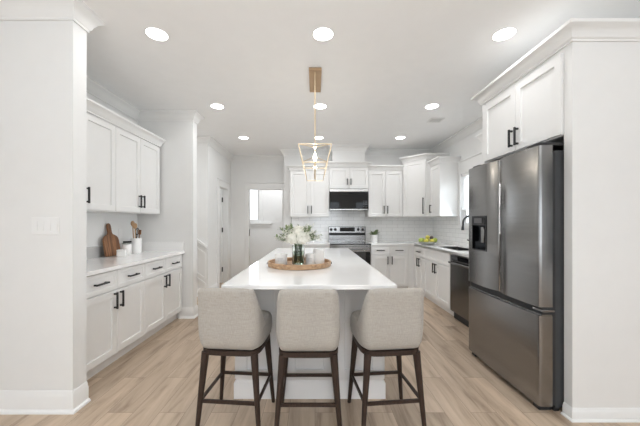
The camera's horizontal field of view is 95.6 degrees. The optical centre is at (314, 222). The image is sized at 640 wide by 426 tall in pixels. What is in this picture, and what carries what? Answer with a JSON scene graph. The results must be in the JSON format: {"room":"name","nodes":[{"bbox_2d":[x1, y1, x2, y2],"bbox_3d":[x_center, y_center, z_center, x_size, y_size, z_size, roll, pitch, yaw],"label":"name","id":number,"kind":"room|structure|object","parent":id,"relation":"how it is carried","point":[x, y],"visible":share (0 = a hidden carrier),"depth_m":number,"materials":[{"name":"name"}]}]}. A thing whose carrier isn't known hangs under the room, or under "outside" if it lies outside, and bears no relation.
{"room":"kitchen","nodes":[
{"label":"kitchen","id":0,"kind":"room"},
{"bbox_2d":[0,21,86,389],"bbox_3d":[-3.035,-0.110,2.060,2.730,2.820,0.120,0,0,0],"label":"wall pier","id":1,"kind":"object","parent":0,"point":[43,64],"visible":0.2,"depth_m":2.00,"materials":[{"name":"paint"}]},
{"bbox_2d":[32,217,58,234],"bbox_3d":[-1.855,0.020,1.994,0.190,0.120,0.011,0,0,0],"label":"switch plate","id":2,"kind":"object","parent":1,"relation":"attached to","point":[40,225],"visible":1,"depth_m":1.99,"materials":[{"name":"plastic"}]},
{"bbox_2d":[32,221,36,230],"bbox_3d":[-1.924,0.020,1.991,0.033,0.066,0.004,0,0,0],"label":"switch","id":3,"kind":"object","parent":2,"relation":"attached to","point":[34,223],"depth_m":1.99,"materials":[{"name":"paint"}]},
{"bbox_2d":[39,221,43,230],"bbox_3d":[-1.878,0.020,1.991,0.033,0.066,0.004,0,0,0],"label":"switch","id":4,"kind":"object","parent":2,"relation":"attached to","point":[41,223],"depth_m":1.99,"materials":[{"name":"plastic"}]},
{"bbox_2d":[45,221,50,230],"bbox_3d":[-1.832,0.020,1.991,0.033,0.066,0.004,0,0,0],"label":"switch","id":5,"kind":"object","parent":2,"relation":"attached to","point":[47,223],"depth_m":1.99,"materials":[{"name":"plastic"}]},
{"bbox_2d":[52,221,57,230],"bbox_3d":[-1.786,0.020,1.991,0.033,0.066,0.004,0,0,0],"label":"switch","id":6,"kind":"object","parent":2,"relation":"attached to","point":[54,223],"depth_m":1.99,"materials":[{"name":"plastic"}]},
{"bbox_2d":[0,381,90,414],"bbox_3d":[-2.969,1.228,2.044,2.662,0.145,0.152,0,0,0],"label":"baseboard","id":7,"kind":"structure","parent":1,"relation":"attached to","point":[12,402],"depth_m":1.99,"materials":[{"name":"paint"}]},
{"bbox_2d":[87,92,136,246],"bbox_3d":[-2.480,-0.110,3.045,0.100,2.820,1.850,0,0,0],"label":"wall","id":8,"kind":"structure","parent":0,"point":[96,222],"depth_m":3.40,"materials":[{"name":"paint"}]},
{"bbox_2d":[0,0,203,124],"bbox_3d":[-2.946,-1.458,3.050,2.708,0.125,2.256,0,0,0],"label":"trim","id":9,"kind":"structure","parent":8,"relation":"attached to","point":[77,11],"depth_m":2.04,"materials":[{"name":"paint"}]},
{"bbox_2d":[87,97,120,211],"bbox_3d":[-2.235,-0.624,2.624,0.386,1.013,0.868,0,0,0],"label":"upper cabinet","id":10,"kind":"object","parent":8,"relation":"attached to","point":[101,135],"visible":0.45,"depth_m":2.86,"materials":[{"name":"paint"}]},
{"bbox_2d":[119,229,122,237],"bbox_3d":[-2.425,0.130,3.620,0.008,0.116,0.072,0,0,0],"label":"wall outlet","id":11,"kind":"object","parent":8,"relation":"attached to","point":[120,230],"visible":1,"depth_m":3.62,"materials":[{"name":"paint"}]},
{"bbox_2d":[97,116,165,213],"bbox_3d":[-2.235,-0.624,3.526,0.386,1.013,0.934,0,0,0],"label":"upper cabinet","id":12,"kind":"object","parent":8,"relation":"attached to","point":[137,159],"visible":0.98,"depth_m":3.43,"materials":[{"name":"paint"}]},
{"bbox_2d":[137,121,196,317],"bbox_3d":[-3.035,-0.110,4.035,2.730,2.820,0.130,0,0,0],"label":"wall pier","id":13,"kind":"object","parent":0,"point":[176,221],"visible":0.18,"depth_m":3.97,"materials":[{"name":"paint"}]},
{"bbox_2d":[178,305,197,318],"bbox_3d":[-2.969,1.228,4.035,2.662,0.145,0.194,0,0,0],"label":"baseboard","id":14,"kind":"structure","parent":13,"relation":"attached to","point":[186,312],"depth_m":3.96,"materials":[{"name":"paint"}]},
{"bbox_2d":[197,144,201,287],"bbox_3d":[-3.200,-0.110,5.200,2.400,2.820,0.100,0,0,0],"label":"wall","id":15,"kind":"structure","parent":0,"point":[199,146],"depth_m":5.15,"materials":[{"name":"paint"}]},
{"bbox_2d":[197,239,207,287],"bbox_3d":[-2.450,0.535,5.135,1.100,1.767,0.030,0,0,0],"label":"trim","id":16,"kind":"structure","parent":15,"relation":"attached to","point":[198,241],"depth_m":5.14,"materials":[{"name":"paint"}]},
{"bbox_2d":[197,283,217,296],"bbox_3d":[-3.084,1.228,5.374,2.432,0.145,0.512,0,0,0],"label":"baseboard","id":17,"kind":"structure","parent":15,"relation":"attached to","point":[215,285],"depth_m":5.40,"materials":[{"name":"paint"}]},
{"bbox_2d":[202,144,230,287],"bbox_3d":[-1.950,-0.110,5.850,0.100,2.820,1.400,0,0,0],"label":"wall","id":18,"kind":"structure","parent":0,"point":[215,165],"depth_m":5.32,"materials":[{"name":"paint"}]},
{"bbox_2d":[220,189,222,282],"bbox_3d":[-2.276,0.282,6.270,0.578,2.016,0.052,0,0,0],"label":"door","id":19,"kind":"structure","parent":18,"relation":"in","point":[221,190],"depth_m":6.26,"materials":[{"name":"paint"}]},
{"bbox_2d":[217,178,229,287],"bbox_3d":[-1.883,0.210,6.000,0.033,2.180,0.740,0,0,0],"label":"trim","id":20,"kind":"structure","parent":18,"relation":"attached to","point":[220,182],"depth_m":5.71,"materials":[{"name":"paint"}]},
{"bbox_2d":[223,189,226,282],"bbox_3d":[-1.950,0.285,6.010,0.100,2.030,0.580,0,0,0],"label":"trim","id":21,"kind":"structure","parent":18,"relation":"attached to","point":[224,190],"depth_m":6.29,"materials":[{"name":"paint"}]},
{"bbox_2d":[222,189,281,265],"bbox_3d":[-1.150,-0.110,8.150,2.900,2.820,0.100,0,0,0],"label":"wall","id":22,"kind":"structure","parent":0,"point":[263,241],"depth_m":8.10,"materials":[{"name":"paint"}]},
{"bbox_2d":[250,190,258,220],"bbox_3d":[-1.880,-0.510,8.150,0.640,0.920,0.050,0,0,0],"label":"window","id":23,"kind":"structure","parent":22,"relation":"in","point":[258,190],"depth_m":8.12,"materials":[{"name":"paint"}]},
{"bbox_2d":[250,190,271,226],"bbox_3d":[-1.725,-0.485,8.065,1.050,1.170,0.070,0,0,0],"label":"trim","id":24,"kind":"structure","parent":22,"relation":"attached to","point":[260,224],"depth_m":8.08,"materials":[{"name":"paint"}]},
{"bbox_2d":[231,161,283,277],"bbox_3d":[-1.275,-0.110,6.605,1.450,2.820,0.110,0,0,0],"label":"wall","id":25,"kind":"structure","parent":0,"point":[242,172],"depth_m":6.55,"materials":[{"name":"paint"}]},
{"bbox_2d":[245,183,283,268],"bbox_3d":[-1.113,0.197,6.534,0.935,2.206,0.033,0,0,0],"label":"trim","id":26,"kind":"structure","parent":25,"relation":"attached to","point":[248,186],"depth_m":6.53,"materials":[{"name":"paint"}]},
{"bbox_2d":[0,283,639,425],"bbox_3d":[-0.150,1.325,1.900,8.700,0.050,12.600,0,0,0],"label":"floor","id":27,"kind":"structure","parent":0,"point":[156,382],"depth_m":2.16,"materials":[{"name":"brown wood"}]},
{"bbox_2d":[87,263,144,379],"bbox_3d":[-2.101,0.859,2.654,0.654,0.883,0.863,0,0,0],"label":"base cabinet","id":28,"kind":"object","parent":27,"relation":"on","point":[115,298],"visible":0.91,"depth_m":2.60,"materials":[{"name":"paint"}]},
{"bbox_2d":[87,251,184,275],"bbox_3d":[-2.107,0.401,3.045,0.645,0.032,1.850,0,0,0],"label":"countertop","id":29,"kind":"structure","parent":28,"relation":"on","point":[101,264],"depth_m":2.98,"materials":[{"name":"white stone"}]},
{"bbox_2d":[102,223,119,256],"bbox_3d":[-2.377,0.193,3.375,0.080,0.380,0.250,0,0,0],"label":"cutting board","id":30,"kind":"object","parent":29,"relation":"on","point":[110,241],"visible":0.84,"depth_m":3.35,"materials":[{"name":"brown wood"}]},
{"bbox_2d":[116,249,127,256],"bbox_3d":[-2.235,0.345,3.360,0.092,0.078,0.092,0,0,-20],"label":"box","id":31,"kind":"object","parent":29,"relation":"on","point":[120,252],"visible":1,"depth_m":3.32,"materials":[{"name":"white ceramic"}]},
{"bbox_2d":[122,241,131,254],"bbox_3d":[-2.310,0.303,3.560,0.104,0.163,0.104,0,0,0],"label":"canister","id":32,"kind":"object","parent":29,"relation":"on","point":[126,244],"visible":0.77,"depth_m":3.54,"materials":[{"name":"white ceramic"}]},
{"bbox_2d":[87,242,183,258],"bbox_3d":[-2.115,0.323,3.045,0.630,0.125,1.850,0,0,0],"label":"quartz upstand","id":33,"kind":"object","parent":29,"relation":"on","point":[97,251],"visible":0.38,"depth_m":3.95,"materials":[{"name":"white stone"}]},
{"bbox_2d":[131,238,141,253],"bbox_3d":[-2.280,0.288,3.700,0.124,0.192,0.124,0,0,0],"label":"utensil crock","id":34,"kind":"object","parent":29,"relation":"on","point":[136,243],"visible":0.88,"depth_m":3.65,"materials":[{"name":"white ceramic"}]},
{"bbox_2d":[138,254,181,344],"bbox_3d":[-2.101,0.859,3.519,0.654,0.883,0.863,0,0,0],"label":"base cabinet","id":35,"kind":"object","parent":27,"relation":"on","point":[163,277],"visible":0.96,"depth_m":3.45,"materials":[{"name":"paint"}]},
{"bbox_2d":[195,288,274,425],"bbox_3d":[-0.515,0.842,1.933,0.417,0.916,0.464,0,0,5],"label":"counter stool","id":36,"kind":"object","parent":27,"relation":"on","point":[231,321],"visible":1,"depth_m":1.75,"materials":[{"name":"fabric"}]},
{"bbox_2d":[274,289,341,425],"bbox_3d":[-0.041,0.842,1.908,0.417,0.916,0.464,0,0,0],"label":"counter stool","id":37,"kind":"object","parent":27,"relation":"on","point":[307,320],"visible":1,"depth_m":1.72,"materials":[{"name":"fabric"}]},
{"bbox_2d":[289,245,329,247],"bbox_3d":[-0.107,0.859,5.726,0.764,0.883,0.644,0,0,0],"label":"base cabinet","id":38,"kind":"object","parent":27,"relation":"on","point":[290,246],"visible":0.06,"depth_m":5.44,"materials":[{"name":"paint"}]},
{"bbox_2d":[289,241,329,244],"bbox_3d":[-0.106,0.401,5.729,0.768,0.032,0.627,0,0,0],"label":"countertop","id":39,"kind":"structure","parent":38,"relation":"on","point":[310,242],"depth_m":5.45,"materials":[{"name":"white stone"}]},
{"bbox_2d":[234,290,385,398],"bbox_3d":[-0.040,0.859,3.271,1.121,0.882,2.258,0,0,0],"label":"kitchen island","id":40,"kind":"object","parent":27,"relation":"on","point":[350,301],"visible":0.26,"depth_m":2.14,"materials":[{"name":"paint"}]},
{"bbox_2d":[221,248,396,289],"bbox_3d":[-0.036,0.400,3.125,1.093,0.030,2.650,0,0,0],"label":"island countertop","id":41,"kind":"structure","parent":40,"relation":"on","point":[347,270],"depth_m":2.09,"materials":[{"name":"white stone"}]},
{"bbox_2d":[267,257,331,269],"bbox_3d":[-0.140,0.362,2.630,0.583,0.044,0.574,0,0,0],"label":"wooden tray","id":42,"kind":"object","parent":41,"relation":"on","point":[271,263],"visible":0.69,"depth_m":2.40,"materials":[{"name":"brown wood"}]},
{"bbox_2d":[275,253,286,264],"bbox_3d":[-0.305,0.324,2.610,0.110,0.095,0.111,0,0,0],"label":"candle jar","id":43,"kind":"object","parent":42,"relation":"on","point":[280,258],"visible":0.88,"depth_m":2.56,"materials":[{"name":"white ceramic"}]},
{"bbox_2d":[292,245,304,264],"bbox_3d":[-0.145,0.282,2.530,0.110,0.180,0.110,0,0,0],"label":"glass vase","id":44,"kind":"object","parent":42,"relation":"on","point":[298,252],"visible":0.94,"depth_m":2.48,"materials":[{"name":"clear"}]},
{"bbox_2d":[275,223,323,244],"bbox_3d":[-0.138,0.173,2.540,0.445,0.355,0.436,0,0,0],"label":"flower bouquet","id":45,"kind":"object","parent":44,"relation":"in","point":[297,234],"visible":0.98,"depth_m":2.42,"materials":[{"name":"white plant"}]},
{"bbox_2d":[305,253,314,264],"bbox_3d":[-0.045,0.324,2.600,0.084,0.095,0.085,0,0,0],"label":"candle jar","id":46,"kind":"object","parent":42,"relation":"on","point":[309,257],"visible":0.93,"depth_m":2.56,"materials":[{"name":"white ceramic"}]},
{"bbox_2d":[313,249,324,263],"bbox_3d":[0.035,0.304,2.640,0.104,0.135,0.104,0,0,0],"label":"ceramic cup","id":47,"kind":"object","parent":42,"relation":"on","point":[319,253],"visible":0.77,"depth_m":2.59,"materials":[{"name":"white ceramic"}]},
{"bbox_2d":[329,226,370,264],"bbox_3d":[0.663,0.645,5.681,0.760,1.150,0.707,0,0,0],"label":"range","id":48,"kind":"object","parent":27,"relation":"on","point":[353,238],"visible":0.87,"depth_m":5.98,"materials":[{"name":"metal"}]},
{"bbox_2d":[329,242,370,244],"bbox_3d":[0.663,0.396,5.680,0.760,0.017,0.600,0,0,0],"label":"cooktop","id":49,"kind":"object","parent":48,"relation":"in","point":[331,243],"depth_m":5.49,"materials":[{"name":"silver glass"}]},
{"bbox_2d":[347,288,426,425],"bbox_3d":[0.463,0.842,1.933,0.417,0.916,0.464,0,0,-6],"label":"counter stool","id":50,"kind":"object","parent":27,"relation":"on","point":[389,322],"visible":1,"depth_m":1.75,"materials":[{"name":"fabric"}]},
{"bbox_2d":[371,245,407,287],"bbox_3d":[1.402,0.859,5.726,0.699,0.883,0.644,0,0,0],"label":"base cabinet","id":51,"kind":"object","parent":27,"relation":"on","point":[391,261],"visible":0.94,"depth_m":5.45,"materials":[{"name":"paint"}]},
{"bbox_2d":[366,241,468,257],"bbox_3d":[1.749,0.401,4.496,1.406,0.032,3.092,0,0,0],"label":"countertop","id":52,"kind":"structure","parent":51,"relation":"on","point":[438,246],"depth_m":4.96,"materials":[{"name":"white stone"}]},
{"bbox_2d":[370,229,379,242],"bbox_3d":[1.173,0.252,5.787,0.273,0.265,0.224,0,0,25],"label":"potted plant","id":53,"kind":"object","parent":52,"relation":"on","point":[374,237],"visible":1,"depth_m":5.71,"materials":[{"name":"white ceramic"}]},
{"bbox_2d":[417,241,437,244],"bbox_3d":[2.020,0.357,5.200,0.376,0.054,0.376,0,0,0],"label":"fruit bowl","id":54,"kind":"object","parent":52,"relation":"on","point":[429,242],"visible":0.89,"depth_m":5.09,"materials":[{"name":"white ceramic"}]},
{"bbox_2d":[442,247,468,250],"bbox_3d":[2.170,0.505,4.390,0.336,0.229,0.696,0,0,0],"label":"sink","id":55,"kind":"object","parent":52,"relation":"in","point":[453,248],"visible":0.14,"depth_m":4.72,"materials":[{"name":"metal"}]},
{"bbox_2d":[461,215,468,240],"bbox_3d":[2.250,0.135,4.220,0.244,0.500,0.054,0,0,0],"label":"faucet","id":56,"kind":"object","parent":52,"relation":"on","point":[467,216],"visible":0.35,"depth_m":4.21,"materials":[{"name":"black metal"}]},
{"bbox_2d":[408,245,415,287],"bbox_3d":[1.817,0.859,5.435,0.126,0.883,0.066,0,0,0],"label":"cabinet filler","id":57,"kind":"object","parent":27,"relation":"on","point":[411,248],"visible":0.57,"depth_m":5.45,"materials":[{"name":"paint"}]},
{"bbox_2d":[415,246,427,298],"bbox_3d":[2.137,0.859,5.180,0.626,0.883,0.439,0,0,0],"label":"base cabinet","id":58,"kind":"object","parent":27,"relation":"on","point":[419,251],"visible":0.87,"depth_m":5.16,"materials":[{"name":"paint"}]},
{"bbox_2d":[424,248,453,315],"bbox_3d":[2.137,0.859,4.481,0.626,0.883,0.954,0,0,0],"label":"base cabinet","id":59,"kind":"object","parent":27,"relation":"on","point":[436,265],"visible":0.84,"depth_m":4.42,"materials":[{"name":"paint"}]},
{"bbox_2d":[448,255,470,326],"bbox_3d":[2.124,0.869,3.695,0.615,0.862,0.592,0,0,0],"label":"dishwasher","id":60,"kind":"object","parent":27,"relation":"on","point":[460,283],"visible":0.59,"depth_m":3.74,"materials":[{"name":"grey metal"}]},
{"bbox_2d":[469,142,563,410],"bbox_3d":[1.958,0.372,2.439,0.888,1.856,0.927,0,0,0],"label":"refrigerator","id":61,"kind":"object","parent":27,"relation":"on","point":[516,200],"visible":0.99,"depth_m":2.15,"materials":[{"name":"metal"}]},
{"bbox_2d":[471,18,639,422],"bbox_3d":[2.041,0.000,2.430,0.834,2.600,1.182,0,0,0],"label":"refrigerator surround","id":62,"kind":"object","parent":27,"relation":"on","point":[602,55],"visible":0.73,"depth_m":1.92,"materials":[{"name":"paint"}]},
{"bbox_2d":[484,48,563,162],"bbox_3d":[2.050,-0.899,2.440,0.806,0.598,0.917,0,0,0],"label":"upper cabinet","id":63,"kind":"object","parent":62,"relation":"attached to","point":[530,111],"visible":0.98,"depth_m":2.31,"materials":[{"name":"paint"}]},
{"bbox_2d":[331,152,364,160],"bbox_3d":[0.661,-1.355,5.870,0.637,0.330,0.360,0,0,0],"label":"wall","id":64,"kind":"structure","parent":0,"point":[336,156],"depth_m":5.69,"materials":[{"name":"paint"}]},
{"bbox_2d":[327,161,372,188],"bbox_3d":[0.664,-0.930,5.830,0.899,0.530,0.436,0,0,0],"label":"upper cabinet","id":65,"kind":"object","parent":64,"relation":"attached to","point":[342,174],"visible":0.92,"depth_m":5.67,"materials":[{"name":"paint"}]},
{"bbox_2d":[329,189,368,210],"bbox_3d":[0.664,-0.459,5.848,0.760,0.408,0.399,0,0,0],"label":"microwave","id":66,"kind":"object","parent":65,"relation":"attached to","point":[339,199],"visible":0.99,"depth_m":5.65,"materials":[{"name":"metal"}]},
{"bbox_2d":[197,16,639,160],"bbox_3d":[-0.172,-1.458,5.219,7.452,0.125,3.702,0,0,25],"label":"trim","id":67,"kind":"structure","parent":64,"relation":"attached to","point":[476,125],"depth_m":5.97,"materials":[{"name":"paint"}]},
{"bbox_2d":[284,156,425,247],"bbox_3d":[0.957,-0.110,6.300,3.207,2.820,0.500,0,0,0],"label":"wall","id":68,"kind":"structure","parent":0,"point":[288,160],"depth_m":6.05,"materials":[{"name":"paint"}]},
{"bbox_2d":[286,165,328,216],"bbox_3d":[-0.138,-0.625,5.840,0.836,1.010,0.416,0,0,0],"label":"upper cabinet","id":69,"kind":"object","parent":68,"relation":"attached to","point":[307,198],"visible":1,"depth_m":5.70,"materials":[{"name":"paint"}]},
{"bbox_2d":[291,211,432,241],"bbox_3d":[0.981,0.050,6.046,2.942,0.700,0.008,0,0,0],"label":"tiled wall","id":70,"kind":"structure","parent":68,"relation":"attached to","point":[390,228],"depth_m":6.04,"materials":[{"name":"white tile"}]},
{"bbox_2d":[365,165,403,216],"bbox_3d":[1.387,-0.625,5.840,0.675,1.010,0.416,0,0,0],"label":"upper cabinet","id":71,"kind":"object","parent":68,"relation":"attached to","point":[385,182],"visible":0.98,"depth_m":5.70,"materials":[{"name":"paint"}]},
{"bbox_2d":[82,0,639,154],"bbox_3d":[-0.150,-1.545,1.900,8.700,0.050,12.600,0,0,0],"label":"ceiling","id":72,"kind":"structure","parent":0,"point":[384,61],"depth_m":2.71,"materials":[{"name":"paint"}]},
{"bbox_2d":[144,26,168,40],"bbox_3d":[-1.270,-1.516,2.330,0.176,0.006,0.176,0,0,0],"label":"recessed light","id":73,"kind":"object","parent":72,"relation":"in","point":[158,34],"visible":1,"depth_m":2.32,"materials":[{"name":"paint"}]},
{"bbox_2d":[210,103,223,108],"bbox_3d":[-1.270,-1.516,3.770,0.176,0.006,0.176,0,0,0],"label":"recessed light","id":74,"kind":"object","parent":72,"relation":"in","point":[214,105],"visible":1,"depth_m":3.77,"materials":[{"name":"paint"}]},
{"bbox_2d":[298,67,331,180],"bbox_3d":[0.000,-1.018,3.160,0.322,1.004,0.826,0,0,0],"label":"pendant lantern","id":75,"kind":"object","parent":72,"relation":"hanging from","point":[314,72],"visible":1,"depth_m":2.87,"materials":[{"name":"gold metal"}]},
{"bbox_2d":[313,103,326,108],"bbox_3d":[0.065,-1.516,3.770,0.176,0.006,0.176,0,0,0],"label":"recessed light","id":76,"kind":"object","parent":72,"relation":"in","point":[319,105],"visible":0.79,"depth_m":3.77,"materials":[{"name":"paint"}]},
{"bbox_2d":[312,26,333,40],"bbox_3d":[0.065,-1.516,2.330,0.176,0.006,0.176,0,0,0],"label":"recessed light","id":77,"kind":"object","parent":72,"relation":"in","point":[323,33],"visible":1,"depth_m":2.32,"materials":[{"name":"paint"}]},
{"bbox_2d":[425,103,438,108],"bbox_3d":[1.520,-1.516,3.770,0.176,0.006,0.176,0,0,0],"label":"recessed light","id":78,"kind":"object","parent":72,"relation":"in","point":[433,105],"visible":1,"depth_m":3.77,"materials":[{"name":"paint"}]},
{"bbox_2d":[426,118,444,122],"bbox_3d":[1.780,-1.516,4.280,0.200,0.008,0.180,0,0,0],"label":"ceiling vent","id":79,"kind":"object","parent":72,"relation":"in","point":[432,120],"visible":1,"depth_m":4.28,"materials":[{"name":"metal"}]},
{"bbox_2d":[491,26,516,40],"bbox_3d":[1.520,-1.516,2.330,0.176,0.006,0.176,0,0,0],"label":"recessed light","id":80,"kind":"object","parent":72,"relation":"in","point":[505,33],"visible":1,"depth_m":2.32,"materials":[{"name":"paint"}]},
{"bbox_2d":[439,129,481,225],"bbox_3d":[2.530,-0.110,4.032,0.140,2.820,4.035,0,0,0],"label":"wall","id":81,"kind":"structure","parent":0,"point":[468,146],"depth_m":4.84,"materials":[{"name":"paint"}]},
{"bbox_2d":[399,153,449,216],"bbox_3d":[2.059,-0.698,5.665,0.800,1.155,0.761,0,0,0],"label":"upper cabinet","id":82,"kind":"object","parent":81,"relation":"attached to","point":[416,173],"visible":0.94,"depth_m":5.47,"materials":[{"name":"paint"}]},
{"bbox_2d":[427,156,460,216],"bbox_3d":[2.265,-0.625,5.120,0.387,1.010,0.472,0,0,0],"label":"upper cabinet","id":83,"kind":"object","parent":81,"relation":"attached to","point":[444,175],"visible":0.96,"depth_m":4.95,"materials":[{"name":"paint"}]},
{"bbox_2d":[433,216,468,246],"bbox_3d":[2.456,0.138,4.475,0.008,0.525,3.150,0,0,0],"label":"tiled wall","id":84,"kind":"structure","parent":81,"relation":"attached to","point":[445,230],"depth_m":5.29,"materials":[{"name":"white tile"}]},
{"bbox_2d":[465,176,468,225],"bbox_3d":[2.550,-0.385,4.357,0.050,0.870,1.035,0,0,0],"label":"window","id":85,"kind":"structure","parent":81,"relation":"in","point":[466,211],"depth_m":4.83,"materials":[{"name":"paint"}]},
{"bbox_2d":[462,172,468,209],"bbox_3d":[2.490,-0.519,4.357,0.050,0.598,1.010,0,0,0],"label":"window blind","id":86,"kind":"object","parent":85,"relation":"attached to","point":[465,175],"visible":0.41,"depth_m":4.77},
{"bbox_2d":[456,151,481,227],"bbox_3d":[2.455,-0.482,4.338,0.090,1.125,1.217,0,0,0],"label":"trim","id":87,"kind":"structure","parent":81,"relation":"attached to","point":[464,165],"depth_m":4.75,"materials":[{"name":"paint"}]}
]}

